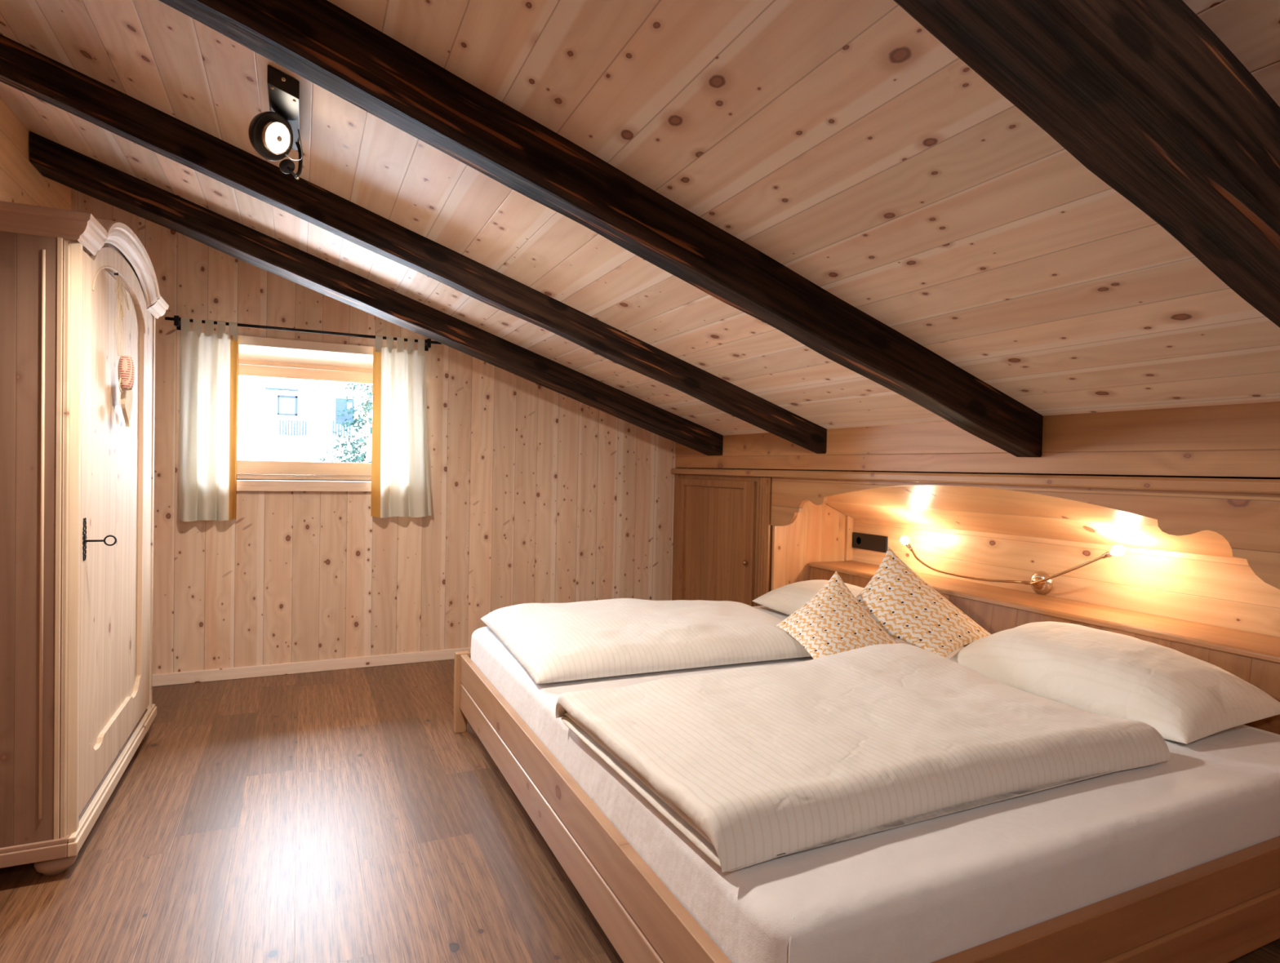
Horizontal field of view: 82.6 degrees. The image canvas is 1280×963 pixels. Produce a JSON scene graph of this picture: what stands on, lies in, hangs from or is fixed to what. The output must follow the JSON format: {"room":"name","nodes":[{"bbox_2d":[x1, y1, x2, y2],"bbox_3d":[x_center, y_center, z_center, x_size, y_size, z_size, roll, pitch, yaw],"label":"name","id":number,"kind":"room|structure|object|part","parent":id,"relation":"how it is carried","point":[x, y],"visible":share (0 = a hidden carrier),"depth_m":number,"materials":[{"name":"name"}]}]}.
{"room":"bedroom","nodes":[
{"label":"bedroom","id":0,"kind":"room"},
{"bbox_2d":[0,96,71,210],"bbox_3d":[-1.689,-0.160,0.880,0.120,2.719,6.430,1,1,-25],"label":"wall","id":1,"kind":"structure","parent":0,"point":[21,182],"depth_m":3.11,"materials":[{"name":"brown wood"}]},
{"bbox_2d":[71,188,749,674],"bbox_3d":[-1.124,-0.233,4.900,4.500,2.743,0.380,1,1,-25],"label":"wall","id":2,"kind":"structure","parent":0,"point":[539,494],"depth_m":4.53,"materials":[{"name":"brown wood"}]},
{"bbox_2d":[164,315,441,351],"bbox_3d":[-1.903,-0.861,4.240,1.445,0.070,0.126,1,1,-25],"label":"curtain rod","id":3,"kind":"object","parent":2,"relation":"attached to","point":[177,320],"visible":0.85,"depth_m":4.16,"materials":[{"name":"black metal"}]},
{"bbox_2d":[177,317,239,521],"bbox_3d":[-2.367,-0.332,3.996,0.281,1.101,0.080,1,1,-27],"label":"curtain","id":4,"kind":"object","parent":3,"relation":"hanging from","point":[209,361],"visible":1,"depth_m":3.98,"materials":[{"name":"white fabric"}]},
{"bbox_2d":[370,335,431,518],"bbox_3d":[-1.439,-0.326,4.428,0.356,1.091,0.080,1,1,-27],"label":"curtain","id":5,"kind":"object","parent":3,"relation":"hanging from","point":[401,484],"visible":1,"depth_m":4.41,"materials":[{"name":"white fabric"}]},
{"bbox_2d":[202,332,417,492],"bbox_3d":[-2.010,-0.387,4.438,1.220,0.882,0.390,1,1,-25],"label":"window","id":6,"kind":"structure","parent":2,"relation":"in","point":[277,361],"depth_m":4.44,"materials":[{"name":"brown wood"}]},
{"bbox_3d":[-2.007,0.023,4.421,1.220,0.062,0.335,1,1,-25],"label":"sill","id":7,"kind":"part","parent":6,"relation":"part of","materials":[{"name":"brown wood"}]},
{"bbox_3d":[-2.079,-0.372,4.585,1.060,0.662,0.067,1,1,-25],"label":"sash","id":8,"kind":"part","parent":6,"relation":"part of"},
{"bbox_3d":[-2.080,-0.394,4.588,1.100,0.763,0.050,1,1,-25],"label":"frame","id":9,"kind":"part","parent":6,"relation":"part of","materials":[{"name":"brown wood"}]},
{"bbox_2d":[152,647,471,686],"bbox_3d":[-1.389,1.107,4.593,3.589,0.065,0.018,1,1,-25],"label":"baseboard","id":10,"kind":"structure","parent":2,"relation":"attached to","point":[246,672],"depth_m":4.30,"materials":[{"name":"brown wood"}]},
{"bbox_2d":[0,0,1279,479],"bbox_3d":[0.176,-0.825,1.952,4.650,1.680,6.870,1,1,-25],"label":"ceiling","id":11,"kind":"structure","parent":0,"point":[842,142],"depth_m":1.90,"materials":[{"name":"brown wood"}]},
{"bbox_2d":[248,65,302,179],"bbox_3d":[-1.091,-1.051,2.187,0.145,0.201,0.393,1,1,-25],"label":"ceiling spotlight","id":12,"kind":"object","parent":11,"relation":"attached to","point":[273,134],"visible":1,"depth_m":2.13,"materials":[{"name":"black paint"}]},
{"bbox_3d":[-1.109,-0.990,2.288,0.045,0.038,0.038,1,1,-25],"label":"tilt knob","id":13,"kind":"part","parent":12,"relation":"part of","materials":[{"name":"black paint"}]},
{"bbox_2d":[29,131,723,455],"bbox_3d":[-1.114,-0.860,4.059,3.585,1.337,0.204,1,1,-25],"label":"rafter","id":14,"kind":"object","parent":11,"relation":"attached to","point":[57,162],"visible":1,"depth_m":3.77,"materials":[{"name":"brown wood"}]},
{"bbox_2d":[0,34,826,453],"bbox_3d":[-0.655,-0.834,3.074,3.585,1.335,0.090,1,1,-25],"label":"rafter","id":15,"kind":"object","parent":11,"relation":"attached to","point":[23,68],"visible":1,"depth_m":2.84,"materials":[{"name":"brown wood"}]},
{"bbox_2d":[158,0,1043,457],"bbox_3d":[-0.144,-0.791,1.978,3.585,1.360,0.109,1,1,-25],"label":"rafter","id":16,"kind":"object","parent":11,"relation":"attached to","point":[319,42],"visible":1,"depth_m":1.94,"materials":[{"name":"brown wood"}]},
{"bbox_2d":[893,0,1279,327],"bbox_3d":[0.348,-0.756,0.922,3.585,1.371,0.159,1,1,-25],"label":"rafter","id":17,"kind":"object","parent":11,"relation":"attached to","point":[1143,94],"visible":1,"depth_m":1.07,"materials":[{"name":"brown wood"}]},
{"bbox_2d":[0,659,1279,962],"bbox_3d":[0.264,1.272,1.885,4.500,0.100,6.530,1,1,-25],"label":"floor","id":18,"kind":"structure","parent":0,"point":[340,815],"depth_m":2.34,"materials":[{"name":"brown wood"}]},
{"bbox_2d":[0,200,168,875],"bbox_3d":[-2.124,0.121,2.650,0.573,2.073,1.382,1,1,-25],"label":"wardrobe","id":19,"kind":"object","parent":18,"relation":"on","point":[77,484],"visible":0.99,"depth_m":2.15,"materials":[{"name":"brown wood"}]},
{"bbox_3d":[-1.695,0.170,2.164,0.031,1.777,0.075,1,1,-2],"label":"corner post","id":20,"kind":"part","parent":19,"relation":"part of","materials":[{"name":"brown wood"}]},
{"bbox_3d":[-2.125,-0.762,2.625,0.531,0.074,1.382,1,1,-25],"label":"moulding","id":21,"kind":"part","parent":19,"relation":"part of","materials":[{"name":"brown wood"}]},
{"bbox_3d":[-1.705,0.177,2.237,0.004,0.131,0.036,1,1,-25],"label":"lock plate","id":22,"kind":"part","parent":19,"relation":"part of","materials":[{"name":"black metal"}]},
{"bbox_3d":[-1.932,0.067,2.676,0.006,1.670,0.853,1,1,-25],"label":"door panel","id":23,"kind":"part","parent":19,"relation":"part of","materials":[{"name":"brown wood"}]},
{"bbox_3d":[-1.940,0.091,2.713,0.021,1.831,1.134,1,1,-25],"label":"door","id":24,"kind":"part","parent":19,"relation":"part of","materials":[{"name":"brown wood"}]},
{"bbox_3d":[-1.898,-0.682,2.671,0.007,0.145,0.846,1,1,-25],"label":"panel moulding","id":25,"kind":"part","parent":19,"relation":"part of","materials":[{"name":"brown wood"}]},
{"bbox_3d":[-1.911,-0.818,2.723,0.061,0.190,1.382,1,1,-25],"label":"crown moulding","id":26,"kind":"part","parent":19,"relation":"part of","materials":[{"name":"brown wood"}]},
{"bbox_2d":[114,272,134,426],"bbox_3d":[-1.844,-0.468,2.614,0.058,0.536,0.289,1,1,-25],"label":"ornament","id":27,"kind":"object","parent":19,"relation":"hanging from","point":[126,367],"visible":1,"depth_m":2.58,"materials":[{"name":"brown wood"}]},
{"bbox_3d":[-1.836,-0.522,2.574,0.015,0.412,0.212,1,1,-25],"label":"cord","id":28,"kind":"part","parent":27,"relation":"part of","materials":[{"name":"wicker"}]},
{"bbox_3d":[-2.221,0.139,3.292,0.075,1.777,0.031,2,1,42],"label":"corner post","id":29,"kind":"part","parent":19,"relation":"part of","materials":[{"name":"brown wood"}]},
{"bbox_2d":[671,474,840,606],"bbox_3d":[0.761,0.570,4.924,0.686,1.214,1.203,1,1,-25],"label":"cabinet","id":30,"kind":"object","parent":18,"relation":"on","point":[722,545],"visible":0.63,"depth_m":4.73,"materials":[{"name":"brown wood"}]},
{"bbox_3d":[0.474,0.551,4.827,0.027,1.125,0.990,1,1,-25],"label":"door","id":31,"kind":"part","parent":30,"relation":"part of","materials":[{"name":"brown wood"}]},
{"bbox_2d":[453,650,1279,962],"bbox_3d":[0.583,1.028,2.703,2.036,0.372,2.538,1,1,-25],"label":"double bed","id":32,"kind":"object","parent":18,"relation":"on","point":[1223,909],"visible":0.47,"depth_m":1.66,"materials":[{"name":"brown wood"}]},
{"bbox_3d":[-0.836,0.986,3.414,0.064,0.372,0.048,1,1,-25],"label":"leg","id":33,"kind":"part","parent":32,"relation":"part of","materials":[{"name":"brown wood"}]},
{"bbox_3d":[-0.308,0.960,2.284,0.030,0.250,2.440,1,1,-25],"label":"rail","id":34,"kind":"part","parent":32,"relation":"part of","materials":[{"name":"brown wood"}]},
{"bbox_2d":[471,605,1279,962],"bbox_3d":[0.600,0.868,2.707,1.966,0.312,2.456,1,1,-25],"label":"mattress","id":35,"kind":"object","parent":32,"relation":"on","point":[929,891],"visible":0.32,"depth_m":1.52,"materials":[{"name":"white fabric"}]},
{"bbox_2d":[480,598,810,684],"bbox_3d":[0.062,0.623,3.179,1.358,0.124,1.063,1,1,-25],"label":"duvet","id":36,"kind":"object","parent":35,"relation":"on","point":[553,642],"visible":0.97,"depth_m":2.84,"materials":[{"name":"white fabric"}]},
{"bbox_2d":[775,571,897,658],"bbox_3d":[0.754,0.523,2.870,0.434,0.288,0.396,1,1,-25],"label":"cushion","id":37,"kind":"object","parent":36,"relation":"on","point":[833,621],"visible":0.82,"depth_m":2.81,"materials":[{"name":"beige fabric"}]},
{"bbox_2d":[751,579,864,615],"bbox_3d":[0.977,0.608,3.639,0.460,0.183,0.860,1,1,-25],"label":"pillow","id":38,"kind":"object","parent":35,"relation":"on","point":[787,599],"visible":0.3,"depth_m":3.71,"materials":[{"name":"beige fabric"}]},
{"bbox_2d":[555,643,1170,872],"bbox_3d":[0.574,0.651,2.038,1.420,0.142,0.926,1,1,-25],"label":"duvet","id":39,"kind":"object","parent":35,"relation":"on","point":[756,765],"visible":1,"depth_m":1.77,"materials":[{"name":"white fabric"}]},
{"bbox_2d":[855,546,991,657],"bbox_3d":[1.125,0.478,2.979,0.336,0.363,0.528,0,1,-41],"label":"cushion","id":40,"kind":"object","parent":35,"relation":"on","point":[910,611],"visible":0.82,"depth_m":2.92,"materials":[{"name":"beige fabric"}]},
{"bbox_2d":[949,621,1279,744],"bbox_3d":[1.557,0.626,2.489,0.437,0.216,0.910,1,1,-21],"label":"pillow","id":41,"kind":"object","parent":35,"relation":"on","point":[1187,699],"visible":0.94,"depth_m":2.27,"materials":[{"name":"beige fabric"}]},
{"bbox_3d":[1.139,0.991,1.589,1.970,0.228,0.032,1,1,-25],"label":"rail","id":42,"kind":"part","parent":32,"relation":"part of","materials":[{"name":"brown wood"}]},
{"bbox_2d":[770,477,1279,637],"bbox_3d":[1.602,0.607,3.191,0.636,1.237,2.676,1,1,-25],"label":"headboard","id":43,"kind":"object","parent":18,"relation":"on","point":[1207,557],"visible":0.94,"depth_m":3.08,"materials":[{"name":"brown wood"}]},
{"bbox_3d":[1.053,0.584,4.399,0.610,1.218,0.022,1,1,-25],"label":"panel","id":44,"kind":"part","parent":43,"relation":"part of","materials":[{"name":"brown wood"}]},
{"bbox_2d":[852,532,888,552],"bbox_3d":[1.371,0.360,4.331,0.016,0.094,0.295,1,1,-25],"label":"power socket","id":45,"kind":"object","parent":43,"relation":"attached to","point":[860,540],"visible":0.96,"depth_m":4.33,"materials":[{"name":"black plastic"}]},
{"bbox_2d":[900,536,1124,595],"bbox_3d":[1.709,0.376,3.405,0.186,0.280,1.159,1,1,-25],"label":"reading lamp","id":46,"kind":"object","parent":43,"relation":"attached to","point":[1041,582],"visible":1,"depth_m":3.31,"materials":[{"name":"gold metal"}]},
{"bbox_3d":[1.411,0.315,3.879,0.044,0.046,0.044,2,1,23],"label":"bulb","id":47,"kind":"part","parent":46,"relation":"part of","materials":[{"name":"beige glass"}]},
{"bbox_3d":[1.596,0.416,3.530,0.109,0.106,0.699,0,1,-37],"label":"arm","id":48,"kind":"part","parent":46,"relation":"part of","materials":[{"name":"gold metal"}]},
{"bbox_3d":[1.831,0.465,3.333,0.024,0.110,0.110,1,1,-25],"label":"wall plate","id":49,"kind":"part","parent":46,"relation":"part of","materials":[{"name":"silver metal"}]},
{"bbox_3d":[1.798,0.385,3.135,0.080,0.189,0.439,1,1,-7],"label":"arm","id":50,"kind":"part","parent":46,"relation":"part of","materials":[{"name":"gold metal"}]},
{"bbox_3d":[1.885,0.271,2.871,0.045,0.044,0.045,2,1,20],"label":"bulb","id":51,"kind":"part","parent":46,"relation":"part of","materials":[{"name":"beige glass"}]},
{"bbox_3d":[1.614,0.128,3.184,0.590,0.277,2.632,1,1,-25],"label":"sloping panel","id":52,"kind":"part","parent":43,"relation":"part of","materials":[{"name":"brown wood"}]},
{"bbox_3d":[1.860,0.743,3.315,0.020,0.972,2.632,1,1,-25],"label":"panel","id":53,"kind":"part","parent":43,"relation":"part of","materials":[{"name":"brown wood"}]},
{"bbox_2d":[809,560,1279,734],"bbox_3d":[1.673,0.871,3.220,0.393,0.711,2.604,1,1,-25],"label":"shelf","id":54,"kind":"object","parent":18,"relation":"on","point":[1254,658],"visible":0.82,"depth_m":2.82,"materials":[{"name":"brown wood"}]},
{"bbox_3d":[1.708,0.528,3.228,0.331,0.023,2.604,1,1,-25],"label":"shelf","id":55,"kind":"part","parent":54,"relation":"part of","materials":[{"name":"brown wood"}]},
{"bbox_2d":[675,401,1279,478],"bbox_3d":[1.964,0.491,2.601,0.791,1.505,6.430,1,1,-25],"label":"wall","id":56,"kind":"structure","parent":0,"point":[1233,440],"depth_m":2.59,"materials":[{"name":"brown wood"}]},
{"bbox_2d":[671,468,1279,493],"bbox_3d":[1.109,-0.028,3.600,0.148,0.040,3.869,1,1,-25],"label":"trim","id":57,"kind":"structure","parent":56,"relation":"attached to","point":[1216,485],"depth_m":2.67,"materials":[{"name":"brown wood"}]},
{"label":"outside","id":58,"kind":"structure","parent":0,"visible":0},
{"bbox_2d":[237,376,368,439],"bbox_3d":[-11.256,-2.667,24.202,18.000,8.500,4.500,1,1,-25],"label":"neighbouring house","id":59,"kind":"structure","parent":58,"point":[268,406],"depth_m":22.48,"materials":[{"name":"white paint"}]},
{"bbox_3d":[-10.863,-2.342,22.441,0.530,0.570,0.020,1,1,-25],"label":"pane","id":60,"kind":"part","parent":59,"relation":"part of","materials":[{"name":"white glass"}]},
{"bbox_3d":[-10.545,-1.629,22.101,0.776,0.470,0.040,1,1,-25],"label":"balcony railing","id":61,"kind":"part","parent":59,"relation":"part of","materials":[{"name":"grey paint"}]},
{"bbox_3d":[-9.297,-1.659,22.676,0.522,0.500,0.030,1,1,-25],"label":"balcony railing","id":62,"kind":"part","parent":59,"relation":"part of","materials":[{"name":"grey paint"}]},
{"bbox_3d":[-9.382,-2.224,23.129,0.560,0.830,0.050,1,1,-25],"label":"balcony door","id":63,"kind":"part","parent":59,"relation":"part of","materials":[{"name":"grey paint"}]},
{"bbox_3d":[-9.237,-2.407,23.156,0.140,0.200,0.025,1,1,-25],"label":"pane","id":64,"kind":"part","parent":59,"relation":"part of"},
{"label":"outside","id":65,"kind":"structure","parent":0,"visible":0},
{"bbox_2d":[236,435,366,475],"bbox_3d":[-6.447,0.469,13.811,28.000,3.200,18.450,1,1,-25],"label":"snow bank","id":66,"kind":"object","parent":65,"point":[250,447],"visible":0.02,"depth_m":18.00,"materials":[{"name":"white snow"}]},
{"bbox_2d":[318,383,373,462],"bbox_3d":[-4.814,-1.256,13.223,2.024,3.263,2.116,1,1,-25],"label":"fir tree","id":67,"kind":"object","parent":66,"relation":"on","point":[368,435],"visible":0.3,"depth_m":12.96,"materials":[{"name":"green plant"}]}
]}

